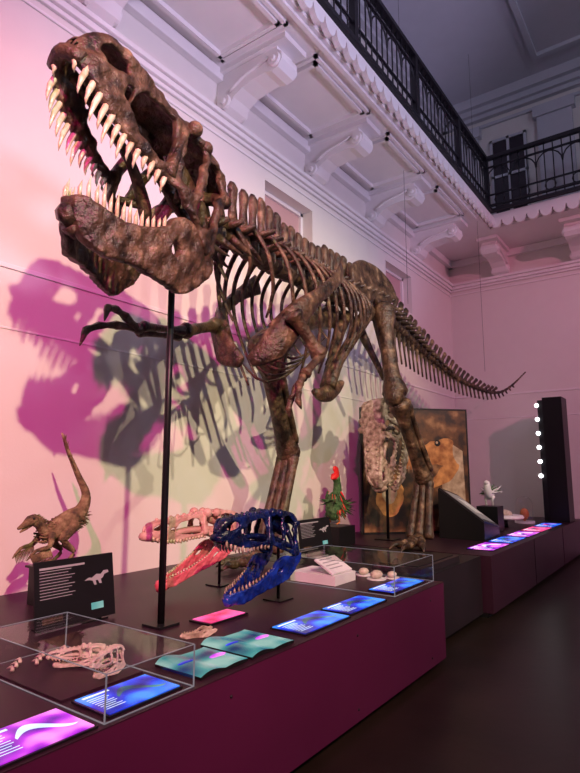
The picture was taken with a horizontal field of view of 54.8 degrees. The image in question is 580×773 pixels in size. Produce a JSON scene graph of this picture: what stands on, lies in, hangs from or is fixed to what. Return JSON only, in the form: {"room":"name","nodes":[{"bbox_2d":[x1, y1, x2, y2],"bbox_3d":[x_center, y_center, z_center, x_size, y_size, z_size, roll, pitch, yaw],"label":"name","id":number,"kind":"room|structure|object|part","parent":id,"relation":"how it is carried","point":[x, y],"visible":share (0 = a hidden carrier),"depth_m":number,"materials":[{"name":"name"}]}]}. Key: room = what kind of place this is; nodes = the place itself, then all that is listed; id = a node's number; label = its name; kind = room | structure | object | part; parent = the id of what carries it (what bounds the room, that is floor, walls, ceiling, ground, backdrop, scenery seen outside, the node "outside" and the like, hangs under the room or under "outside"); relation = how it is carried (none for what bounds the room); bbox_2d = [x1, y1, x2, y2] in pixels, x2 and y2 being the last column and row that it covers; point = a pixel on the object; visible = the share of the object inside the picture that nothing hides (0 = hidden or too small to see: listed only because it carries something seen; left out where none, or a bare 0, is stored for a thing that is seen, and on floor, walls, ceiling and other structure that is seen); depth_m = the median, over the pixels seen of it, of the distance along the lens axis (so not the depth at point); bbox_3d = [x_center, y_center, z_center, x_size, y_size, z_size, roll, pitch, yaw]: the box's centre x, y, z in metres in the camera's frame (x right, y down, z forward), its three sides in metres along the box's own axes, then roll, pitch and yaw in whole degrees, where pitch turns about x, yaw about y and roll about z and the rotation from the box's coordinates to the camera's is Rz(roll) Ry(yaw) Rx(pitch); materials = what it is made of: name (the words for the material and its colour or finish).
{"room":"museum","nodes":[
{"label":"museum","id":0,"kind":"room"},
{"bbox_2d":[0,0,454,595],"bbox_3d":[-1.212,-2.553,6.577,0.350,10.200,16.500,-6,-10,35],"label":"wall","id":1,"kind":"structure","parent":0,"point":[108,404],"depth_m":5.45,"materials":[{"name":"paint"}]},
{"bbox_2d":[78,0,127,27],"bbox_3d":[-1.483,-3.842,5.159,1.080,0.570,0.420,-6,-10,35],"label":"bracket","id":2,"kind":"object","parent":1,"relation":"attached to","point":[110,11],"visible":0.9,"depth_m":5.35,"materials":[{"name":"paint"}]},
{"bbox_2d":[0,261,454,401],"bbox_3d":[-1.064,-0.482,6.159,0.014,0.540,16.500,-6,-10,35],"label":"trim","id":3,"kind":"structure","parent":1,"relation":"attached to","point":[3,264],"depth_m":5.41,"materials":[{"name":"paint"}]},
{"bbox_2d":[22,0,452,296],"bbox_3d":[-1.022,-3.498,6.580,0.120,0.830,16.500,-6,-10,35],"label":"trim","id":4,"kind":"structure","parent":1,"relation":"attached to","point":[74,12],"depth_m":6.92,"materials":[{"name":"paint"}]},
{"bbox_2d":[217,31,305,123],"bbox_3d":[-0.369,-3.614,6.681,1.080,0.570,0.420,-6,-10,35],"label":"bracket","id":5,"kind":"object","parent":1,"relation":"attached to","point":[270,65],"visible":0.95,"depth_m":6.59,"materials":[{"name":"paint"}]},
{"bbox_2d":[265,191,302,250],"bbox_3d":[-0.174,-2.315,8.060,0.070,0.770,1.150,-6,-10,35],"label":"window","id":6,"kind":"structure","parent":1,"relation":"in","point":[290,216],"depth_m":8.26,"materials":[{"name":"pink"}]},
{"bbox_2d":[305,117,379,184],"bbox_3d":[0.746,-3.386,8.202,1.080,0.570,0.420,-6,-10,35],"label":"bracket","id":7,"kind":"object","parent":1,"relation":"attached to","point":[329,151],"visible":0.96,"depth_m":8.12,"materials":[{"name":"paint"}]},
{"bbox_2d":[140,0,579,261],"bbox_3d":[3.341,-4.541,3.535,10.900,0.450,16.510,-6,-10,35],"label":"balcony slab","id":8,"kind":"object","parent":1,"relation":"attached to","point":[338,84],"depth_m":7.62,"materials":[{"name":"white paint"}]},
{"bbox_2d":[333,0,579,206],"bbox_3d":[3.544,-5.465,2.799,9.663,1.240,15.418,-6,-10,35],"label":"railing","id":9,"kind":"object","parent":8,"relation":"on","point":[416,65],"visible":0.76,"depth_m":9.63,"materials":[{"name":"black metal"}]},
{"bbox_3d":[3.544,-5.465,2.799,9.663,1.240,15.418,-6,-10,35],"label":"railing","id":10,"kind":"part","parent":9,"relation":"part of","materials":[{"name":"metal"}]},
{"bbox_2d":[386,268,403,307],"bbox_3d":[1.938,-1.883,10.943,0.070,0.770,1.150,-6,-10,35],"label":"window","id":11,"kind":"structure","parent":1,"relation":"in","point":[396,281],"depth_m":11.26,"materials":[{"name":"pink"}]},
{"bbox_2d":[365,175,430,228],"bbox_3d":[1.860,-3.158,9.724,1.080,0.570,0.420,-6,-10,35],"label":"bracket","id":12,"kind":"object","parent":1,"relation":"attached to","point":[386,201],"visible":0.95,"depth_m":9.64,"materials":[{"name":"paint"}]},
{"bbox_2d":[410,216,467,259],"bbox_3d":[2.975,-2.929,11.246,1.080,0.570,0.420,-6,-10,35],"label":"bracket","id":13,"kind":"object","parent":1,"relation":"attached to","point":[425,239],"visible":0.98,"depth_m":11.17,"materials":[{"name":"paint"}]},
{"bbox_2d":[290,555,579,772],"bbox_3d":[3.344,2.100,2.542,11.500,0.200,17.100,-6,-10,35],"label":"floor","id":14,"kind":"structure","parent":0,"point":[504,697],"depth_m":3.81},
{"bbox_2d":[0,556,445,772],"bbox_3d":[-1.560,1.726,2.944,2.538,0.660,6.300,-6,-10,35],"label":"plinth","id":15,"kind":"object","parent":14,"relation":"on","point":[271,712],"visible":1,"depth_m":3.12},
{"bbox_2d":[25,564,32,605],"bbox_3d":[-1.655,1.418,4.027,0.340,0.269,0.350,-6,-10,35],"label":"stand","id":16,"kind":"object","parent":15,"relation":"on","point":[30,577],"visible":0.14,"depth_m":3.97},
{"bbox_2d":[12,432,91,562],"bbox_3d":[-1.703,0.798,4.053,0.254,0.940,0.612,-6,-10,35],"label":"model","id":17,"kind":"object","parent":16,"relation":"on","point":[61,528],"visible":0.98,"depth_m":3.99},
{"bbox_2d":[0,708,97,769],"bbox_3d":[-0.925,1.242,1.996,0.270,0.013,0.370,-6,-10,35],"label":"label","id":18,"kind":"object","parent":15,"relation":"on","point":[29,737],"visible":1,"depth_m":2.00,"materials":[{"name":"purple"}]},
{"bbox_2d":[0,647,142,701],"bbox_3d":[-1.073,1.342,2.645,0.640,0.008,0.420,-6,-10,35],"label":"base","id":19,"kind":"object","parent":15,"relation":"on","point":[58,684],"visible":0.75,"depth_m":2.55,"materials":[{"name":"black"}]},
{"bbox_2d":[7,645,66,672],"bbox_3d":[-1.241,1.338,2.763,0.142,0.027,0.348,-6,-10,35],"label":"fossil teeth","id":20,"kind":"object","parent":19,"relation":"on","point":[38,659],"visible":0.69,"depth_m":2.71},
{"bbox_3d":[-1.073,1.342,2.645,0.640,0.008,0.420,-6,-10,35],"label":"board","id":21,"kind":"part","parent":19,"relation":"part of","materials":[{"name":"black"}]},
{"bbox_2d":[46,642,105,667],"bbox_3d":[-1.022,1.286,2.680,0.273,0.099,0.073,3,-9,-17],"label":"skull","id":22,"kind":"object","parent":19,"relation":"on","point":[93,649],"visible":0.84,"depth_m":2.67},
{"bbox_2d":[89,644,125,678],"bbox_3d":[-0.841,1.250,2.548,0.069,0.121,0.188,-6,-10,35],"label":"skull","id":23,"kind":"object","parent":19,"relation":"on","point":[112,663],"visible":0.98,"depth_m":2.55},
{"bbox_2d":[31,552,114,633],"bbox_3d":[-1.349,1.271,3.488,0.126,0.399,0.550,-6,-10,35],"label":"text panel","id":24,"kind":"object","parent":15,"relation":"on","point":[82,585],"visible":0.99,"depth_m":3.44,"materials":[{"name":"black"}]},
{"bbox_2d":[0,612,194,724],"bbox_3d":[-0.953,1.246,2.572,0.980,0.178,0.465,-6,-10,35],"label":"display case","id":25,"kind":"object","parent":15,"relation":"on","point":[93,719],"visible":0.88,"depth_m":2.40,"materials":[{"name":"clear glass"}]},
{"bbox_2d":[71,674,182,718],"bbox_3d":[-0.680,1.296,2.364,0.250,0.013,0.380,-6,-10,35],"label":"label","id":26,"kind":"object","parent":15,"relation":"on","point":[125,696],"depth_m":2.33,"materials":[{"name":"blue plastic"}]},
{"bbox_2d":[142,290,179,630],"bbox_3d":[-0.792,0.308,3.606,0.160,2.340,0.160,-6,-10,35],"label":"support pole","id":27,"kind":"object","parent":15,"relation":"on","point":[161,623],"visible":0.83,"depth_m":3.55,"materials":[{"name":"black metal"}]},
{"bbox_2d":[138,507,236,591],"bbox_3d":[-0.802,1.287,4.405,0.263,0.639,1.034,-6,-10,35],"label":"skull","id":28,"kind":"object","parent":15,"relation":"on","point":[182,571],"visible":0.79,"depth_m":4.39},
{"bbox_2d":[180,625,216,638],"bbox_3d":[-0.526,1.399,3.184,0.217,0.049,0.074,5,-10,-32],"label":"fossil jaw","id":29,"kind":"object","parent":15,"relation":"on","point":[206,631],"visible":1,"depth_m":3.17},
{"bbox_2d":[155,647,247,680],"bbox_3d":[-0.440,1.351,2.760,0.348,0.026,0.330,-6,-10,35],"label":"label","id":30,"kind":"object","parent":15,"relation":"on","point":[208,662],"visible":0.96,"depth_m":2.71,"materials":[{"name":"teal"}]},
{"bbox_2d":[189,609,247,625],"bbox_3d":[-0.455,1.483,3.607,0.180,0.015,0.360,-6,-10,35],"label":"label","id":31,"kind":"object","parent":15,"relation":"on","point":[221,616],"visible":0.96,"depth_m":3.56,"materials":[{"name":"pink plastic"}]},
{"bbox_2d":[201,629,293,659],"bbox_3d":[-0.238,1.396,3.062,0.398,0.026,0.360,-6,-10,35],"label":"label","id":32,"kind":"object","parent":15,"relation":"on","point":[251,645],"visible":1,"depth_m":3.01,"materials":[{"name":"teal"}]},
{"bbox_2d":[209,507,300,606],"bbox_3d":[-0.260,1.197,3.926,0.333,0.675,0.847,-6,-10,35],"label":"skull","id":33,"kind":"object","parent":15,"relation":"on","point":[278,521],"visible":1,"depth_m":3.94},
{"bbox_2d":[45,32,525,571],"bbox_3d":[1.306,0.158,7.207,1.586,3.654,10.350,-6,-10,35],"label":"skeleton","id":34,"kind":"object","parent":15,"relation":"on","point":[113,251],"visible":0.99,"depth_m":4.17},
{"bbox_2d":[270,610,350,635],"bbox_3d":[0.137,1.466,3.488,0.260,0.013,0.520,-6,-10,35],"label":"label","id":35,"kind":"object","parent":15,"relation":"on","point":[305,625],"visible":1,"depth_m":3.44,"materials":[{"name":"blue plastic"}]},
{"bbox_2d":[291,555,355,585],"bbox_3d":[0.286,1.573,4.861,0.450,0.206,0.340,-6,-10,35],"label":"box","id":36,"kind":"object","parent":15,"relation":"on","point":[330,573],"visible":0.92,"depth_m":4.76,"materials":[{"name":"white paint"}]},
{"bbox_2d":[321,595,386,615],"bbox_3d":[0.458,1.534,3.942,0.240,0.013,0.520,-6,-10,35],"label":"label","id":37,"kind":"object","parent":15,"relation":"on","point":[354,605],"visible":1,"depth_m":3.89,"materials":[{"name":"blue plastic"}]},
{"bbox_2d":[280,545,433,596],"bbox_3d":[0.561,1.567,4.848,1.115,0.218,0.765,-6,-10,35],"label":"display case","id":38,"kind":"object","parent":15,"relation":"on","point":[321,545],"visible":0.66,"depth_m":4.62,"materials":[{"name":"clear glass"}]},
{"bbox_2d":[356,568,398,580],"bbox_3d":[0.662,1.663,5.022,0.613,0.076,0.270,-6,-10,35],"label":"specimen","id":39,"kind":"object","parent":15,"relation":"on","point":[376,575],"visible":0.73,"depth_m":4.90,"materials":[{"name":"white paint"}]},
{"bbox_2d":[367,577,425,593],"bbox_3d":[0.885,1.632,4.601,0.230,0.013,0.620,-6,-10,35],"label":"label","id":40,"kind":"object","parent":15,"relation":"on","point":[401,584],"visible":0.98,"depth_m":4.56,"materials":[{"name":"blue plastic"}]},
{"bbox_2d":[228,542,482,637],"bbox_3d":[0.694,2.213,6.196,2.330,0.660,1.630,-6,-10,35],"label":"plinth","id":41,"kind":"object","parent":14,"relation":"on","point":[462,580],"visible":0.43,"depth_m":5.81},
{"bbox_2d":[297,517,332,557],"bbox_3d":[0.261,1.697,6.328,0.126,0.399,0.650,-6,-10,35],"label":"text panel","id":42,"kind":"object","parent":41,"relation":"on","point":[314,532],"visible":0.93,"depth_m":6.29,"materials":[{"name":"black"}]},
{"bbox_2d":[330,523,354,546],"bbox_3d":[0.583,1.911,7.215,0.360,0.239,0.400,-6,-10,35],"label":"stand","id":43,"kind":"object","parent":41,"relation":"on","point":[342,534],"visible":0.64,"depth_m":7.06,"materials":[{"name":"black"}]},
{"bbox_2d":[319,466,355,524],"bbox_3d":[0.636,1.419,7.355,0.288,0.741,0.627,-6,-10,35],"label":"model","id":44,"kind":"object","parent":43,"relation":"on","point":[336,505],"visible":0.98,"depth_m":7.21},
{"bbox_2d":[372,551,459,575],"bbox_3d":[1.278,1.756,5.606,0.500,0.069,1.000,-6,-10,35],"label":"platform","id":45,"kind":"object","parent":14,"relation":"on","point":[423,566],"visible":0.93,"depth_m":5.36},
{"bbox_2d":[352,517,579,617],"bbox_3d":[2.995,2.671,9.249,2.435,0.660,5.970,-6,-10,35],"label":"plinth","id":46,"kind":"object","parent":14,"relation":"on","point":[508,572],"visible":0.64,"depth_m":7.32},
{"bbox_2d":[358,398,408,540],"bbox_3d":[1.249,1.117,7.576,0.595,1.916,0.923,-6,-10,35],"label":"skull","id":47,"kind":"object","parent":46,"relation":"on","point":[374,412],"visible":0.8,"depth_m":7.40},
{"bbox_2d":[359,407,470,534],"bbox_3d":[1.936,1.282,8.624,1.769,1.900,0.069,2,-9,-11],"label":"painting","id":48,"kind":"object","parent":46,"relation":"on","point":[444,433],"visible":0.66,"depth_m":8.65},
{"bbox_2d":[438,487,499,540],"bbox_3d":[2.569,1.798,8.025,0.637,0.702,0.700,-6,-10,35],"label":"lectern","id":49,"kind":"object","parent":46,"relation":"on","point":[458,519],"visible":1,"depth_m":7.79,"materials":[{"name":"metal"}]},
{"bbox_2d":[466,542,509,550],"bbox_3d":[2.469,1.987,6.958,0.320,0.013,0.740,-6,-10,35],"label":"label","id":50,"kind":"object","parent":46,"relation":"on","point":[486,546],"visible":1,"depth_m":6.91,"materials":[{"name":"purple"}]},
{"bbox_2d":[476,480,504,531],"bbox_3d":[3.173,1.879,8.858,0.374,0.790,0.489,-6,-10,35],"label":"model","id":51,"kind":"object","parent":46,"relation":"on","point":[495,513],"visible":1,"depth_m":8.70},
{"bbox_2d":[487,536,525,543],"bbox_3d":[2.968,2.089,7.639,0.320,0.013,0.740,-6,-10,35],"label":"label","id":52,"kind":"object","parent":46,"relation":"on","point":[504,539],"visible":1,"depth_m":7.60,"materials":[{"name":"blue plastic"}]},
{"bbox_2d":[503,509,523,526],"bbox_3d":[3.610,2.220,9.446,0.639,0.289,0.639,-6,-10,35],"label":"model","id":53,"kind":"object","parent":46,"relation":"on","point":[508,515],"visible":0.5,"depth_m":9.31},
{"bbox_2d":[505,531,540,537],"bbox_3d":[3.466,2.191,8.320,0.320,0.013,0.740,-6,-10,35],"label":"label","id":54,"kind":"object","parent":46,"relation":"on","point":[528,534],"visible":0.99,"depth_m":8.20,"materials":[{"name":"purple"}]},
{"bbox_2d":[515,503,534,523],"bbox_3d":[4.248,2.232,10.163,0.340,0.479,0.340,-6,-10,35],"label":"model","id":55,"kind":"object","parent":46,"relation":"on","point":[523,511],"visible":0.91,"depth_m":10.09,"materials":[{"name":"orange paint"}]},
{"bbox_2d":[520,527,551,531],"bbox_3d":[3.965,2.293,9.001,0.320,0.013,0.740,-6,-10,35],"label":"label","id":56,"kind":"object","parent":46,"relation":"on","point":[531,529],"visible":1,"depth_m":8.90,"materials":[{"name":"pink plastic"}]},
{"bbox_2d":[533,523,561,527],"bbox_3d":[4.464,2.395,9.681,0.320,0.013,0.740,-6,-10,35],"label":"label","id":57,"kind":"object","parent":46,"relation":"on","point":[552,525],"visible":1,"depth_m":9.54,"materials":[{"name":"blue plastic"}]},
{"bbox_2d":[542,396,574,522],"bbox_3d":[5.106,1.376,10.662,0.340,2.319,0.500,-6,-10,35],"label":"column","id":58,"kind":"structure","parent":46,"relation":"on","point":[555,421],"depth_m":10.47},
{"bbox_2d":[534,400,549,520],"bbox_3d":[4.839,1.403,10.742,0.150,2.289,0.140,-6,-10,35],"label":"light strip","id":59,"kind":"object","parent":58,"relation":"attached to","point":[538,405],"visible":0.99,"depth_m":10.72,"materials":[{"name":"metal"}]},
{"bbox_2d":[381,0,579,105],"bbox_3d":[3.263,-8.136,4.137,11.700,0.280,17.100,-6,-10,35],"label":"ceiling","id":60,"kind":"structure","parent":0,"point":[506,42],"depth_m":11.22,"materials":[{"name":"paint"}]},
{"bbox_2d":[398,5,484,364],"bbox_3d":[2.771,-3.712,10.139,0.006,6.650,2.632,-8,-12,43],"label":"suspension cables","id":61,"kind":"object","parent":60,"relation":"hanging from","point":[398,5],"visible":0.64,"depth_m":10.65,"materials":[{"name":"metal"}]},
{"bbox_2d":[443,87,579,518],"bbox_3d":[8.144,-2.015,10.163,11.250,10.200,0.350,-6,-10,35],"label":"wall","id":62,"kind":"structure","parent":0,"point":[533,328],"depth_m":12.08,"materials":[{"name":"paint"}]},
{"bbox_2d":[476,234,509,275],"bbox_3d":[4.425,-2.799,12.112,0.420,0.570,1.080,-6,-10,35],"label":"bracket","id":63,"kind":"object","parent":62,"relation":"attached to","point":[493,248],"visible":1,"depth_m":11.98,"materials":[{"name":"paint"}]},
{"bbox_2d":[489,129,530,213],"bbox_3d":[4.964,-4.654,12.626,0.800,2.150,0.050,-6,-10,35],"label":"window","id":64,"kind":"structure","parent":62,"relation":"in","point":[519,138],"depth_m":12.66,"materials":[{"name":"grey"}]},
{"bbox_2d":[449,237,579,296],"bbox_3d":[8.148,-2.983,10.012,10.900,0.830,0.120,-6,-10,35],"label":"trim","id":65,"kind":"structure","parent":62,"relation":"attached to","point":[573,264],"depth_m":12.23,"materials":[{"name":"paint"}]},
{"bbox_2d":[455,387,579,419],"bbox_3d":[8.179,0.035,9.602,10.900,0.540,0.014,-6,-10,35],"label":"trim","id":66,"kind":"structure","parent":62,"relation":"attached to","point":[578,387],"depth_m":11.92,"materials":[{"name":"paint"}]},
{"bbox_2d":[559,214,579,259],"bbox_3d":[5.720,-2.938,11.184,0.420,0.570,1.080,-6,-10,35],"label":"bracket","id":67,"kind":"object","parent":62,"relation":"attached to","point":[570,225],"visible":0.99,"depth_m":10.92,"materials":[{"name":"paint"}]},
{"bbox_3d":[7.879,-3.529,0.065,0.300,10.200,17.100,-6,-10,35],"label":"wall","id":68,"kind":"structure","parent":0,"visible":0},
{"bbox_2d":[331,0,579,201],"bbox_3d":[3.344,-6.404,3.818,10.900,3.400,16.500,-6,-10,35],"label":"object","id":69,"kind":"structure","parent":68,"relation":"attached to","point":[555,116],"depth_m":12.17,"materials":[{"name":"paint"}]}
]}

